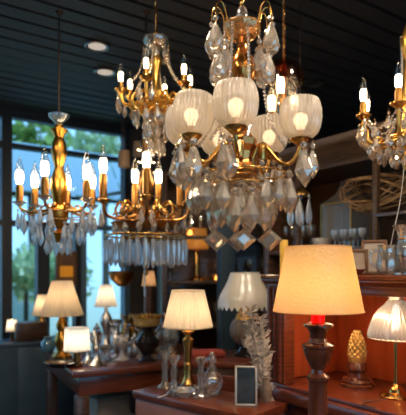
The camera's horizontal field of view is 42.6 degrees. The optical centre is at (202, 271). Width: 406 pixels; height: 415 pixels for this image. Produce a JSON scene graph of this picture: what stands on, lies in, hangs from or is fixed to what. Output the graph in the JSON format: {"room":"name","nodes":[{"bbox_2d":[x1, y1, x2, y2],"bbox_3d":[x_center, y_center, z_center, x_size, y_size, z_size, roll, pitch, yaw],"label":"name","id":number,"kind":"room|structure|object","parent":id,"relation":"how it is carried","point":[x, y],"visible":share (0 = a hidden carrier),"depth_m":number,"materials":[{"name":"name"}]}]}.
{"room":"lighting shop","nodes":[
{"label":"lighting shop","id":0,"kind":"room"},
{"bbox_2d":[0,105,257,414],"bbox_3d":[-1.569,-0.035,4.163,10.270,2.670,0.142,0,0,-34],"label":"wall","id":1,"kind":"structure","parent":0,"point":[137,296],"depth_m":4.75,"materials":[{"name":"paint"}]},
{"bbox_2d":[0,110,5,338],"bbox_3d":[-2.316,-0.185,3.626,1.790,2.170,0.090,0,0,-34],"label":"window","id":2,"kind":"structure","parent":1,"relation":"in","point":[2,112],"depth_m":4.09,"materials":[{"name":"grey"}]},
{"bbox_2d":[6,220,43,338],"bbox_3d":[-1.455,0.244,4.218,0.300,1.312,0.090,0,0,-34],"label":"window","id":3,"kind":"structure","parent":1,"relation":"in","point":[38,250],"depth_m":4.12,"materials":[{"name":"grey"}]},
{"bbox_2d":[44,223,80,335],"bbox_3d":[-1.199,0.244,4.393,0.320,1.312,0.090,0,0,-35],"label":"window","id":4,"kind":"structure","parent":1,"relation":"in","point":[76,321],"depth_m":4.42,"materials":[{"name":"grey"}]},
{"bbox_2d":[55,251,76,285],"bbox_3d":[-1.143,-0.030,4.347,0.180,0.290,0.030,0,0,-35],"label":"panel","id":5,"kind":"object","parent":4,"relation":"attached to","point":[65,266],"visible":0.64,"depth_m":4.34,"materials":[{"name":"brown wood"}]},
{"bbox_2d":[12,141,119,203],"bbox_3d":[-2.429,-1.100,4.594,7.200,0.639,1.546,0,0,-34],"label":"awning","id":6,"kind":"object","parent":1,"relation":"attached to","point":[74,166],"visible":0.19,"depth_m":5.72,"materials":[{"name":"blue fabric"}]},
{"bbox_2d":[6,111,129,219],"bbox_3d":[-1.133,-0.840,4.439,1.080,0.860,0.090,0,0,-34],"label":"window","id":7,"kind":"structure","parent":1,"relation":"in","point":[124,136],"depth_m":4.37,"materials":[{"name":"grey"}]},
{"bbox_2d":[81,225,129,332],"bbox_3d":[-0.878,0.244,4.614,0.460,1.312,0.090,0,0,-34],"label":"window","id":8,"kind":"structure","parent":1,"relation":"in","point":[124,291],"depth_m":4.47,"materials":[{"name":"blue"}]},
{"bbox_2d":[0,0,405,148],"bbox_3d":[0.456,-1.365,1.102,10.400,0.130,7.700,0,0,-35],"label":"ceiling","id":9,"kind":"structure","parent":0,"point":[338,43],"depth_m":3.02,"materials":[{"name":"black"}]},
{"bbox_2d":[12,10,98,255],"bbox_3d":[-0.714,-0.691,2.605,0.429,1.219,0.427,0,0,-28],"label":"brass chandelier","id":10,"kind":"object","parent":9,"relation":"hanging from","point":[57,213],"visible":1,"depth_m":2.57,"materials":[{"name":"metal"}]},
{"bbox_2d":[84,40,109,52],"bbox_3d":[-0.607,-1.292,2.978,0.144,0.016,0.144,0,0,0],"label":"recessed light","id":11,"kind":"object","parent":9,"relation":"in","point":[93,46],"visible":1,"depth_m":2.97,"materials":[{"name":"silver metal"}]},
{"bbox_2d":[94,68,115,76],"bbox_3d":[-0.634,-1.292,3.363,0.144,0.016,0.144,0,0,0],"label":"recessed light","id":12,"kind":"object","parent":9,"relation":"in","point":[102,72],"visible":1,"depth_m":3.36,"materials":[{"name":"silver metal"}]},
{"bbox_2d":[109,271,134,286],"bbox_3d":[-0.561,-0.598,3.600,0.180,1.404,0.180,0,0,0],"label":"pendant","id":13,"kind":"object","parent":9,"relation":"hanging from","point":[120,278],"visible":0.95,"depth_m":3.54,"materials":[{"name":"brown metal"}]},
{"bbox_2d":[118,150,129,167],"bbox_3d":[-0.532,-1.003,3.500,0.081,0.595,0.081,0,0,0],"label":"drum pendant","id":14,"kind":"object","parent":9,"relation":"hanging from","point":[123,155],"visible":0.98,"depth_m":3.47,"materials":[{"name":"beige fabric"}]},
{"bbox_2d":[133,141,141,156],"bbox_3d":[-0.463,-1.061,3.700,0.071,0.478,0.071,0,0,0],"label":"drum pendant","id":15,"kind":"object","parent":9,"relation":"hanging from","point":[136,144],"visible":0.64,"depth_m":3.67,"materials":[{"name":"fabric"}]},
{"bbox_2d":[97,10,192,295],"bbox_3d":[-0.279,-0.590,2.611,0.421,1.420,0.446,0,0,31],"label":"chandelier","id":16,"kind":"object","parent":9,"relation":"hanging from","point":[144,222],"visible":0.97,"depth_m":2.50,"materials":[{"name":"brown metal"}]},
{"bbox_2d":[114,0,192,157],"bbox_3d":[-0.218,-0.921,2.451,0.383,0.760,0.352,0,0,-23],"label":"chandelier","id":17,"kind":"object","parent":9,"relation":"hanging from","point":[158,101],"visible":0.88,"depth_m":2.41,"materials":[{"name":"metal"}]},
{"bbox_2d":[165,0,322,251],"bbox_3d":[0.119,-0.687,1.819,0.520,1.232,0.488,0,0,-32],"label":"crystal chandelier","id":18,"kind":"object","parent":9,"relation":"hanging from","point":[221,122],"visible":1,"depth_m":1.73,"materials":[{"name":"glass"}]},
{"bbox_2d":[265,0,303,143],"bbox_3d":[0.358,-0.938,2.300,0.180,0.728,0.175,0,0,0],"label":"chandelier","id":19,"kind":"object","parent":9,"relation":"hanging from","point":[289,75],"visible":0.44,"depth_m":2.27,"materials":[{"name":"brown metal"}]},
{"bbox_2d":[287,188,311,226],"bbox_3d":[0.468,-0.760,2.501,0.122,1.080,0.115,0,0,41],"label":"pendant","id":20,"kind":"object","parent":9,"relation":"hanging from","point":[300,217],"visible":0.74,"depth_m":2.46,"materials":[{"name":"clear glass"}]},
{"bbox_2d":[355,26,405,170],"bbox_3d":[0.811,-0.848,2.045,0.421,0.907,0.381,0,0,7],"label":"beaded chandelier","id":21,"kind":"object","parent":9,"relation":"hanging from","point":[363,138],"visible":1,"depth_m":2.03,"materials":[{"name":"metal"}]},
{"bbox_3d":[0.498,1.325,1.040,10.400,0.050,7.550,0,0,-35],"label":"floor","id":22,"kind":"structure","parent":0,"visible":0},
{"bbox_2d":[0,335,76,414],"bbox_3d":[-1.441,0.910,3.906,0.970,0.780,0.339,0,0,-34],"label":"base cabinet","id":23,"kind":"object","parent":22,"relation":"on","point":[22,367],"visible":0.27,"depth_m":3.82,"materials":[{"name":"blue paint"}]},
{"bbox_2d":[5,319,16,340],"bbox_3d":[-1.444,0.439,3.930,0.096,0.162,0.096,0,0,0],"label":"lamp","id":24,"kind":"object","parent":23,"relation":"on","point":[10,323],"visible":0.78,"depth_m":3.90,"materials":[{"name":"fabric"}]},
{"bbox_2d":[13,320,47,341],"bbox_3d":[-1.339,0.450,4.000,0.240,0.140,0.180,0,0,-34],"label":"wooden box","id":25,"kind":"object","parent":23,"relation":"on","point":[30,330],"visible":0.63,"depth_m":3.92,"materials":[{"name":"brown wood"}]},
{"bbox_2d":[31,294,46,320],"bbox_3d":[-1.254,0.348,4.050,0.161,0.343,0.161,0,0,0],"label":"lamp","id":26,"kind":"object","parent":23,"relation":"on","point":[40,299],"visible":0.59,"depth_m":4.01,"materials":[{"name":"fabric"}]},
{"bbox_2d":[41,343,196,414],"bbox_3d":[-0.468,0.910,3.343,0.950,0.780,0.950,0,0,-27],"label":"table","id":27,"kind":"object","parent":22,"relation":"on","point":[84,380],"visible":0.56,"depth_m":2.89,"materials":[{"name":"red wood"}]},
{"bbox_2d":[41,336,54,352],"bbox_3d":[-1.008,0.470,3.380,0.090,0.100,0.090,0,0,0],"label":"vase","id":28,"kind":"object","parent":27,"relation":"on","point":[47,345],"visible":1,"depth_m":3.35,"materials":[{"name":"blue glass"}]},
{"bbox_2d":[43,358,79,368],"bbox_3d":[-0.776,0.505,2.861,0.200,0.030,0.200,0,0,0],"label":"tray","id":29,"kind":"object","parent":27,"relation":"on","point":[58,363],"visible":0.95,"depth_m":2.88,"materials":[{"name":"silver metal"}]},
{"bbox_2d":[63,326,90,365],"bbox_3d":[-0.697,0.411,2.877,0.151,0.207,0.151,0,0,0],"label":"shade lamp","id":30,"kind":"object","parent":29,"relation":"on","point":[76,338],"visible":0.98,"depth_m":2.82,"materials":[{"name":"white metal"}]},
{"bbox_2d":[40,280,83,358],"bbox_3d":[-0.863,0.286,3.181,0.265,0.467,0.263,0,0,0],"label":"lamp","id":31,"kind":"object","parent":27,"relation":"on","point":[61,301],"visible":0.95,"depth_m":3.12,"materials":[{"name":"fabric"}]},
{"bbox_2d":[81,332,92,363],"bbox_3d":[-0.657,0.432,2.971,0.089,0.176,0.089,0,0,0],"label":"candlestick","id":32,"kind":"object","parent":27,"relation":"on","point":[87,359],"visible":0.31,"depth_m":2.96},
{"bbox_2d":[90,323,102,345],"bbox_3d":[-0.755,0.441,3.704,0.103,0.158,0.100,0,0,0],"label":"lidded jar","id":33,"kind":"object","parent":27,"relation":"on","point":[92,338],"visible":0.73,"depth_m":3.67,"materials":[{"name":"glass"}]},
{"bbox_2d":[88,330,105,366],"bbox_3d":[-0.590,0.423,2.892,0.099,0.194,0.099,0,0,0],"label":"candlestick","id":34,"kind":"object","parent":27,"relation":"on","point":[97,362],"visible":1,"depth_m":2.88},
{"bbox_2d":[94,284,117,344],"bbox_3d":[-0.655,0.303,3.512,0.160,0.435,0.160,0,0,0],"label":"lamp","id":35,"kind":"object","parent":27,"relation":"on","point":[105,297],"visible":0.94,"depth_m":3.48,"materials":[{"name":"white fabric"}]},
{"bbox_2d":[99,344,116,362],"bbox_3d":[-0.555,0.473,3.004,0.116,0.094,0.116,0,0,0],"label":"footed compote","id":36,"kind":"object","parent":27,"relation":"on","point":[106,348],"visible":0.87,"depth_m":2.99,"materials":[{"name":"clear glass"}]},
{"bbox_2d":[109,319,120,338],"bbox_3d":[-0.632,0.425,3.654,0.124,0.190,0.120,0,0,0],"label":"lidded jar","id":37,"kind":"object","parent":27,"relation":"on","point":[111,331],"visible":0.22,"depth_m":3.62,"materials":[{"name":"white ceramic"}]},
{"bbox_2d":[109,322,124,357],"bbox_3d":[-0.527,0.412,3.178,0.085,0.217,0.073,0,0,34],"label":"ewer","id":38,"kind":"object","parent":27,"relation":"on","point":[115,334],"visible":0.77,"depth_m":3.17,"materials":[{"name":"silver metal"}]},
{"bbox_2d":[110,319,125,352],"bbox_3d":[-0.552,0.414,3.380,0.108,0.213,0.108,0,0,0],"label":"candlestick","id":39,"kind":"object","parent":27,"relation":"on","point":[116,321],"visible":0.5,"depth_m":3.36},
{"bbox_2d":[111,334,132,360],"bbox_3d":[-0.479,0.443,3.073,0.129,0.155,0.129,0,0,0],"label":"footed compote","id":40,"kind":"object","parent":27,"relation":"on","point":[122,342],"visible":1,"depth_m":3.05,"materials":[{"name":"white ceramic"}]},
{"bbox_2d":[120,314,134,336],"bbox_3d":[-0.536,0.405,3.651,0.090,0.230,0.078,0,0,34],"label":"ewer","id":41,"kind":"object","parent":27,"relation":"on","point":[126,317],"visible":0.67,"depth_m":3.64,"materials":[{"name":"metal"}]},
{"bbox_2d":[125,324,130,349],"bbox_3d":[-0.506,0.437,3.512,0.085,0.166,0.085,0,0,0],"label":"candlestick","id":42,"kind":"object","parent":27,"relation":"on","point":[127,326],"visible":0.56,"depth_m":3.50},
{"bbox_2d":[128,333,137,356],"bbox_3d":[-0.421,0.449,3.219,0.093,0.142,0.090,0,0,0],"label":"lidded jar","id":43,"kind":"object","parent":27,"relation":"on","point":[132,351],"visible":0.52,"depth_m":3.19,"materials":[{"name":"silver metal"}]},
{"bbox_2d":[128,313,138,340],"bbox_3d":[-0.551,0.417,3.977,0.134,0.205,0.130,0,0,0],"label":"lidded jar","id":44,"kind":"object","parent":27,"relation":"on","point":[130,320],"visible":0.47,"depth_m":3.94,"materials":[{"name":"metal"}]},
{"bbox_2d":[134,326,142,357],"bbox_3d":[-0.379,0.425,3.160,0.075,0.190,0.064,0,0,34],"label":"ewer","id":45,"kind":"object","parent":27,"relation":"on","point":[139,330],"visible":0.44,"depth_m":3.15,"materials":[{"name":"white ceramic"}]},
{"bbox_2d":[132,313,161,362],"bbox_3d":[-0.327,0.383,3.038,0.178,0.275,0.174,0,0,0],"label":"urn","id":46,"kind":"object","parent":27,"relation":"on","point":[146,342],"visible":1,"depth_m":2.99,"materials":[{"name":"black ceramic"}]},
{"bbox_2d":[133,317,160,326],"bbox_3d":[-0.327,0.292,3.038,0.164,0.058,0.164,0,0,0],"label":"bowl","id":47,"kind":"object","parent":46,"relation":"on","point":[138,321],"depth_m":2.97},
{"bbox_2d":[142,271,156,352],"bbox_3d":[-0.351,0.256,3.380,0.104,0.529,0.104,0,0,0],"label":"shade lamp","id":48,"kind":"object","parent":27,"relation":"on","point":[150,281],"visible":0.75,"depth_m":3.35,"materials":[{"name":"fabric"}]},
{"bbox_2d":[153,332,163,360],"bbox_3d":[-0.266,0.438,3.073,0.068,0.165,0.067,0,0,0],"label":"goblet","id":49,"kind":"object","parent":27,"relation":"on","point":[159,335],"visible":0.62,"depth_m":3.06,"materials":[{"name":"clear glass"}]},
{"bbox_2d":[155,324,163,350],"bbox_3d":[-0.287,0.433,3.467,0.113,0.174,0.110,0,0,0],"label":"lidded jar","id":50,"kind":"object","parent":27,"relation":"on","point":[159,329],"visible":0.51,"depth_m":3.44,"materials":[{"name":"glass"}]},
{"bbox_2d":[159,337,177,358],"bbox_3d":[-0.224,0.460,3.144,0.148,0.121,0.148,0,0,0],"label":"footed compote","id":51,"kind":"object","parent":27,"relation":"on","point":[167,342],"visible":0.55,"depth_m":3.11,"materials":[{"name":"clear glass"}]},
{"bbox_2d":[163,313,175,352],"bbox_3d":[-0.209,0.391,3.376,0.101,0.257,0.087,0,0,34],"label":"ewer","id":52,"kind":"object","parent":27,"relation":"on","point":[166,331],"visible":0.22,"depth_m":3.35,"materials":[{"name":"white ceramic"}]},
{"bbox_2d":[168,330,179,354],"bbox_3d":[-0.176,0.438,3.163,0.068,0.165,0.067,0,0,0],"label":"goblet","id":53,"kind":"object","parent":27,"relation":"on","point":[173,334],"visible":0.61,"depth_m":3.14,"materials":[{"name":"clear glass"}]},
{"bbox_2d":[124,391,133,412],"bbox_3d":[-0.656,1.060,3.590,0.310,0.480,0.210,0,0,-27],"label":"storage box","id":54,"kind":"object","parent":22,"relation":"on","point":[130,392],"visible":0.08,"depth_m":3.56,"materials":[{"name":"black"}]},
{"bbox_2d":[157,171,262,348],"bbox_3d":[0.171,0.275,4.110,1.040,2.050,0.320,0,0,-12],"label":"etagere","id":55,"kind":"object","parent":22,"relation":"on","point":[181,275],"visible":0.12,"depth_m":4.20,"materials":[{"name":"brown wood"}]},
{"bbox_2d":[179,209,188,234],"bbox_3d":[-0.135,-0.380,4.035,0.104,0.215,0.102,0,0,0],"label":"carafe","id":56,"kind":"object","parent":55,"relation":"on","point":[182,231],"visible":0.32,"depth_m":4.00,"materials":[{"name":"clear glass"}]},
{"bbox_2d":[186,229,194,235],"bbox_3d":[-0.097,-0.297,3.930,0.068,0.050,0.068,0,0,0],"label":"tea light","id":57,"kind":"object","parent":55,"relation":"on","point":[189,232],"visible":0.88,"depth_m":3.90,"materials":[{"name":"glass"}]},
{"bbox_2d":[166,280,216,283],"bbox_3d":[0.173,0.080,4.100,1.000,0.024,0.300,0,0,-12],"label":"shelf","id":58,"kind":"object","parent":55,"relation":"attached to","point":[175,281],"depth_m":3.90,"materials":[{"name":"brown wood"}]},
{"bbox_2d":[187,228,207,280],"bbox_3d":[-0.050,-0.134,4.022,0.191,0.403,0.191,0,0,0],"label":"shade lamp","id":59,"kind":"object","parent":55,"relation":"on","point":[193,244],"visible":0.76,"depth_m":3.97,"materials":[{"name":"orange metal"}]},
{"bbox_2d":[197,216,204,227],"bbox_3d":[-0.016,-0.354,4.077,0.068,0.165,0.067,0,0,0],"label":"wine glass","id":60,"kind":"object","parent":55,"relation":"on","point":[200,219],"visible":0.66,"depth_m":4.05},
{"bbox_2d":[165,172,248,184],"bbox_3d":[0.173,-0.730,4.100,1.000,0.024,0.300,0,0,-12],"label":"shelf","id":61,"kind":"object","parent":55,"relation":"attached to","point":[169,182],"depth_m":4.04,"materials":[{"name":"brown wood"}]},
{"bbox_2d":[167,235,259,241],"bbox_3d":[0.173,-0.260,4.100,1.000,0.024,0.300,0,0,-12],"label":"shelf","id":62,"kind":"object","parent":55,"relation":"attached to","point":[188,237],"depth_m":3.90,"materials":[{"name":"brown wood"}]},
{"bbox_2d":[212,303,216,323],"bbox_3d":[0.105,0.326,4.109,0.068,0.165,0.067,0,0,0],"label":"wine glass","id":63,"kind":"object","parent":55,"relation":"on","point":[214,305],"visible":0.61,"depth_m":4.08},
{"bbox_2d":[175,322,261,329],"bbox_3d":[0.173,0.420,4.100,1.000,0.024,0.300,0,0,-12],"label":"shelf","id":64,"kind":"object","parent":55,"relation":"attached to","point":[214,325],"depth_m":3.93,"materials":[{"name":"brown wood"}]},
{"bbox_2d":[245,260,252,271],"bbox_3d":[0.364,-0.015,4.095,0.068,0.165,0.067,0,0,0],"label":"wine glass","id":65,"kind":"object","parent":55,"relation":"on","point":[248,263],"visible":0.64,"depth_m":4.07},
{"bbox_2d":[133,382,287,414],"bbox_3d":[0.014,0.911,2.190,0.640,0.777,0.265,0,0,41],"label":"writing desk","id":66,"kind":"object","parent":22,"relation":"on","point":[148,402],"visible":0.76,"depth_m":2.11,"materials":[{"name":"red wood"}]},
{"bbox_2d":[157,350,170,389],"bbox_3d":[-0.171,0.439,2.334,0.070,0.168,0.070,0,0,22],"label":"glass candlestick","id":67,"kind":"object","parent":66,"relation":"on","point":[164,385],"visible":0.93,"depth_m":2.32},
{"bbox_2d":[165,355,179,396],"bbox_3d":[-0.123,0.439,2.211,0.070,0.168,0.070,0,0,-22],"label":"glass candlestick","id":68,"kind":"object","parent":66,"relation":"on","point":[173,358],"visible":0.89,"depth_m":2.20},
{"bbox_2d":[172,387,195,397],"bbox_3d":[-0.080,0.507,2.176,0.105,0.032,0.100,0,0,0],"label":"glass dish","id":69,"kind":"object","parent":66,"relation":"on","point":[182,392],"visible":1,"depth_m":2.17,"materials":[{"name":"clear glass"}]},
{"bbox_2d":[158,289,212,397],"bbox_3d":[-0.071,0.301,2.270,0.233,0.444,0.252,0,0,0],"label":"brass lamp","id":70,"kind":"object","parent":66,"relation":"on","point":[188,311],"visible":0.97,"depth_m":2.22,"materials":[{"name":"fabric"}]},
{"bbox_2d":[192,357,209,399],"bbox_3d":[-0.008,0.439,2.158,0.070,0.168,0.070,0,0,-22],"label":"glass candlestick","id":71,"kind":"object","parent":66,"relation":"on","point":[200,394],"visible":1,"depth_m":2.15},
{"bbox_2d":[204,352,222,396],"bbox_3d":[0.038,0.430,2.211,0.097,0.186,0.092,0,0,0],"label":"glass decanter","id":72,"kind":"object","parent":66,"relation":"on","point":[213,380],"visible":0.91,"depth_m":2.18,"materials":[{"name":"glass"}]},
{"bbox_2d":[235,365,256,405],"bbox_3d":[0.169,0.446,2.039,0.088,0.155,0.034,0,0,4],"label":"photo frame","id":73,"kind":"object","parent":66,"relation":"on","point":[245,376],"visible":1,"depth_m":2.04,"materials":[{"name":"silver metal"}]},
{"bbox_2d":[240,304,275,401],"bbox_3d":[0.221,0.326,2.111,0.154,0.397,0.077,0,0,0],"label":"bouquet","id":74,"kind":"object","parent":66,"relation":"on","point":[259,349],"visible":0.98,"depth_m":2.10,"materials":[{"name":"plant"}]},
{"bbox_2d":[177,348,260,397],"bbox_3d":[0.203,0.872,2.754,0.630,0.856,0.467,0,0,8],"label":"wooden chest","id":75,"kind":"object","parent":22,"relation":"on","point":[225,365],"visible":0.08,"depth_m":2.57,"materials":[{"name":"brown wood"}]},
{"bbox_2d":[191,348,225,357],"bbox_3d":[0.022,0.426,2.730,0.180,0.035,0.100,0,0,-11],"label":"folded cloth","id":76,"kind":"object","parent":75,"relation":"on","point":[218,352],"visible":0.74,"depth_m":2.69,"materials":[{"name":"red"}]},
{"bbox_2d":[218,272,266,357],"bbox_3d":[0.222,0.223,2.750,0.289,0.443,0.289,0,0,0],"label":"lamp","id":77,"kind":"object","parent":75,"relation":"on","point":[241,289],"visible":0.88,"depth_m":2.67,"materials":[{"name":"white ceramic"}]},
{"bbox_2d":[217,171,235,348],"bbox_3d":[0.153,0.000,3.450,0.100,2.600,0.100,0,0,-17],"label":"column","id":78,"kind":"structure","parent":22,"relation":"on","point":[226,255],"depth_m":3.40,"materials":[{"name":"paint"}]},
{"bbox_2d":[254,116,405,339],"bbox_3d":[1.182,0.295,2.409,0.500,2.010,2.510,0,0,-34],"label":"hutch","id":79,"kind":"object","parent":22,"relation":"on","point":[340,157],"visible":0.16,"depth_m":3.03,"materials":[{"name":"brown wood"}]},
{"bbox_2d":[284,226,289,238],"bbox_3d":[0.532,-0.212,3.373,0.068,0.165,0.067,0,0,0],"label":"wine glass","id":80,"kind":"object","parent":79,"relation":"on","point":[286,228],"visible":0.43,"depth_m":3.35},
{"bbox_2d":[290,226,294,245],"bbox_3d":[0.588,-0.212,3.379,0.068,0.165,0.067,0,0,0],"label":"wine glass","id":81,"kind":"object","parent":79,"relation":"on","point":[292,229],"visible":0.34,"depth_m":3.35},
{"bbox_2d":[301,224,306,244],"bbox_3d":[0.618,-0.212,3.247,0.068,0.165,0.067,0,0,0],"label":"wine glass","id":82,"kind":"object","parent":79,"relation":"on","point":[304,227],"visible":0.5,"depth_m":3.22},
{"bbox_2d":[306,224,315,244],"bbox_3d":[0.673,-0.212,3.256,0.068,0.165,0.067,0,0,0],"label":"wine glass","id":83,"kind":"object","parent":79,"relation":"on","point":[311,230],"visible":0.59,"depth_m":3.23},
{"bbox_2d":[268,247,360,255],"bbox_3d":[1.232,-0.117,2.406,0.380,0.025,2.350,0,0,-34],"label":"shelf","id":84,"kind":"object","parent":79,"relation":"attached to","point":[275,251],"depth_m":3.24,"materials":[{"name":"brown wood"}]},
{"bbox_2d":[312,238,331,244],"bbox_3d":[0.694,-0.163,3.031,0.120,0.065,0.120,0,0,0],"label":"bowl","id":85,"kind":"object","parent":79,"relation":"on","point":[316,241],"visible":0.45,"depth_m":2.98,"materials":[{"name":"white ceramic"}]},
{"bbox_2d":[331,230,338,244],"bbox_3d":[0.731,-0.180,2.880,0.048,0.100,0.048,0,0,0],"label":"goblet","id":86,"kind":"object","parent":79,"relation":"on","point":[334,233],"visible":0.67,"depth_m":2.86,"materials":[{"name":"clear glass"}]},
{"bbox_2d":[340,229,348,244],"bbox_3d":[0.768,-0.180,2.827,0.048,0.100,0.048,0,0,0],"label":"goblet","id":87,"kind":"object","parent":79,"relation":"on","point":[344,233],"visible":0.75,"depth_m":2.81,"materials":[{"name":"clear glass"}]},
{"bbox_2d":[320,200,371,245],"bbox_3d":[0.842,-0.345,3.062,0.205,0.430,0.230,0,0,-35],"label":"glass lantern","id":88,"kind":"object","parent":79,"relation":"on","point":[338,202],"visible":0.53,"depth_m":3.10,"materials":[{"name":"brown metal"}]},
{"bbox_2d":[349,229,357,246],"bbox_3d":[0.803,-0.180,2.776,0.048,0.100,0.048,0,0,0],"label":"goblet","id":89,"kind":"object","parent":79,"relation":"on","point":[353,233],"visible":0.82,"depth_m":2.76,"materials":[{"name":"clear glass"}]},
{"bbox_2d":[358,228,366,246],"bbox_3d":[0.837,-0.180,2.726,0.048,0.100,0.048,0,0,0],"label":"goblet","id":90,"kind":"object","parent":79,"relation":"on","point":[362,232],"visible":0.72,"depth_m":2.71,"materials":[{"name":"clear glass"}]},
{"bbox_2d":[339,173,405,213],"bbox_3d":[0.929,-0.408,2.723,0.209,0.218,0.383,0,0,-35],"label":"basket","id":91,"kind":"object","parent":79,"relation":"on","point":[399,185],"visible":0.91,"depth_m":2.71,"materials":[{"name":"wicker"}]},
{"bbox_2d":[372,210,405,220],"bbox_3d":[1.453,-0.285,2.085,0.380,0.020,1.570,0,0,-34],"label":"shelf","id":92,"kind":"object","parent":79,"relation":"attached to","point":[376,215],"depth_m":2.59,"materials":[{"name":"brown wood"}]},
{"bbox_2d":[260,274,405,414],"bbox_3d":[0.795,0.655,1.802,0.466,1.290,1.280,0,0,-35],"label":"display cabinet","id":93,"kind":"object","parent":22,"relation":"on","point":[290,370],"visible":0.59,"depth_m":2.14,"materials":[{"name":"red wood"}]},
{"bbox_2d":[280,240,287,272],"bbox_3d":[0.352,-0.068,2.258,0.036,0.156,0.036,0,0,0],"label":"pillar candle","id":94,"kind":"object","parent":93,"relation":"on","point":[283,243],"visible":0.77,"depth_m":2.24,"materials":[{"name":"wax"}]},
{"bbox_2d":[339,329,374,388],"bbox_3d":[0.624,0.347,2.108,0.138,0.226,0.138,0,0,0],"label":"finial","id":95,"kind":"object","parent":93,"relation":"on","point":[356,378],"visible":1,"depth_m":2.08,"materials":[{"name":"brown wood"}]},
{"bbox_2d":[348,355,365,362],"bbox_3d":[0.624,0.353,2.108,0.073,0.040,0.073,0,0,0],"label":"cup","id":96,"kind":"object","parent":95,"relation":"on","point":[351,358],"depth_m":2.08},
{"bbox_2d":[352,249,367,274],"bbox_3d":[0.604,-0.039,2.042,0.085,0.101,0.031,0,0,12],"label":"photo frame","id":97,"kind":"object","parent":93,"relation":"on","point":[360,256],"visible":0.45,"depth_m":2.04,"materials":[{"name":"brown wood"}]},
{"bbox_2d":[353,252,364,268],"bbox_3d":[0.604,-0.039,2.043,0.066,0.081,0.009,0,-9,12],"label":"picture","id":98,"kind":"object","parent":97,"relation":"attached to","point":[359,257],"depth_m":2.04},
{"bbox_2d":[356,269,365,274],"bbox_3d":[0.556,0.000,1.890,0.068,0.020,0.068,0,0,0],"label":"dish","id":99,"kind":"object","parent":93,"relation":"on","point":[359,271],"visible":0.48,"depth_m":1.87,"materials":[{"name":"red wood"}]},
{"bbox_2d":[361,240,386,274],"bbox_3d":[0.687,-0.059,2.087,0.100,0.140,0.038,0,0,20],"label":"photo frame","id":100,"kind":"object","parent":93,"relation":"on","point":[370,245],"visible":0.51,"depth_m":2.09,"materials":[{"name":"brown wood"}]},
{"bbox_2d":[364,243,383,270],"bbox_3d":[0.687,-0.059,2.088,0.081,0.121,0.009,0,-9,20],"label":"picture","id":101,"kind":"object","parent":100,"relation":"attached to","point":[370,246],"depth_m":2.09},
{"bbox_2d":[369,244,397,274],"bbox_3d":[0.641,-0.043,1.832,0.092,0.105,0.075,0,0,34],"label":"glass pitcher","id":102,"kind":"object","parent":93,"relation":"on","point":[386,262],"visible":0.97,"depth_m":1.80,"materials":[{"name":"glass"}]},
{"bbox_2d":[390,159,404,243],"bbox_3d":[0.684,-0.210,1.843,0.085,0.401,0.007,0,0,-21],"label":"reed","id":103,"kind":"object","parent":102,"relation":"in","point":[404,159],"visible":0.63,"depth_m":1.85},
{"bbox_2d":[362,297,405,407],"bbox_3d":[0.666,0.259,1.894,0.300,0.401,0.204,0,0,-23],"label":"dome lamp","id":104,"kind":"object","parent":93,"relation":"on","point":[388,323],"visible":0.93,"depth_m":1.87,"materials":[{"name":"gold metal"}]},
{"bbox_2d":[392,224,405,274],"bbox_3d":[0.692,-0.076,1.798,0.072,0.172,0.072,0,0,0],"label":"vase","id":105,"kind":"object","parent":93,"relation":"on","point":[400,253],"visible":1,"depth_m":1.78,"materials":[{"name":"clear glass"}]},
{"bbox_3d":[-0.599,1.090,3.214,0.310,0.420,0.290,0,0,-27],"label":"storage box","id":106,"kind":"object","parent":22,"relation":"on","visible":0},
{"bbox_2d":[89,391,130,414],"bbox_3d":[-0.599,0.815,3.214,0.230,0.130,0.210,0,0,-38],"label":"storage box","id":107,"kind":"object","parent":106,"relation":"on","point":[116,403],"visible":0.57,"depth_m":3.13,"materials":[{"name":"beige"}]},
{"bbox_3d":[0.358,0.975,1.620,0.360,0.650,0.360,0,0,0],"label":"pedestal stand","id":108,"kind":"object","parent":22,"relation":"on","visible":0},
{"bbox_2d":[272,245,364,414],"bbox_3d":[0.358,0.285,1.620,0.281,0.730,0.281,0,0,-41],"label":"lamp","id":109,"kind":"object","parent":108,"relation":"on","point":[317,281],"visible":1,"depth_m":1.53,"materials":[{"name":"fabric"}]},
{"label":"outside","id":110,"kind":"structure","parent":0,"visible":0},
{"bbox_3d":[-7.576,1.450,18.085,36.000,0.100,29.610,0,0,-35],"label":"ground","id":111,"kind":"structure","parent":110,"visible":0},
{"bbox_2d":[12,257,30,297],"bbox_3d":[-3.037,0.505,7.604,1.047,1.790,0.963,0,0,0],"label":"shrub","id":112,"kind":"object","parent":111,"relation":"on","point":[17,273],"visible":0.28,"depth_m":7.60,"materials":[{"name":"green plant"}]},
{"bbox_2d":[12,242,33,320],"bbox_3d":[-2.822,0.449,8.291,1.137,1.902,1.160,0,0,0],"label":"tree","id":113,"kind":"object","parent":111,"relation":"on","point":[27,258],"visible":0.34,"depth_m":8.15,"materials":[{"name":"green plant"}]},
{"bbox_2d":[12,120,79,271],"bbox_3d":[-4.458,-1.343,13.207,2.664,5.503,2.713,0,0,11],"label":"tree","id":114,"kind":"object","parent":111,"relation":"on","point":[28,134],"visible":0.17,"depth_m":12.80,"materials":[{"name":"green plant"}]},
{"bbox_2d":[12,286,119,344],"bbox_3d":[-2.795,0.840,9.364,14.000,1.120,0.201,0,0,-34],"label":"wall","id":115,"kind":"structure","parent":111,"relation":"on","point":[94,314],"depth_m":9.71,"materials":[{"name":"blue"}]},
{"bbox_2d":[50,251,98,326],"bbox_3d":[-2.067,0.499,7.907,0.958,1.802,0.984,0,0,-12],"label":"shrub","id":116,"kind":"object","parent":111,"relation":"on","point":[52,255],"visible":0.09,"depth_m":7.84,"materials":[{"name":"green plant"}]},
{"bbox_2d":[64,129,119,284],"bbox_3d":[-2.706,-1.368,14.193,2.739,5.554,2.759,0,0,0],"label":"tree","id":117,"kind":"object","parent":111,"relation":"on","point":[110,147],"visible":0.21,"depth_m":13.79,"materials":[{"name":"green plant"}]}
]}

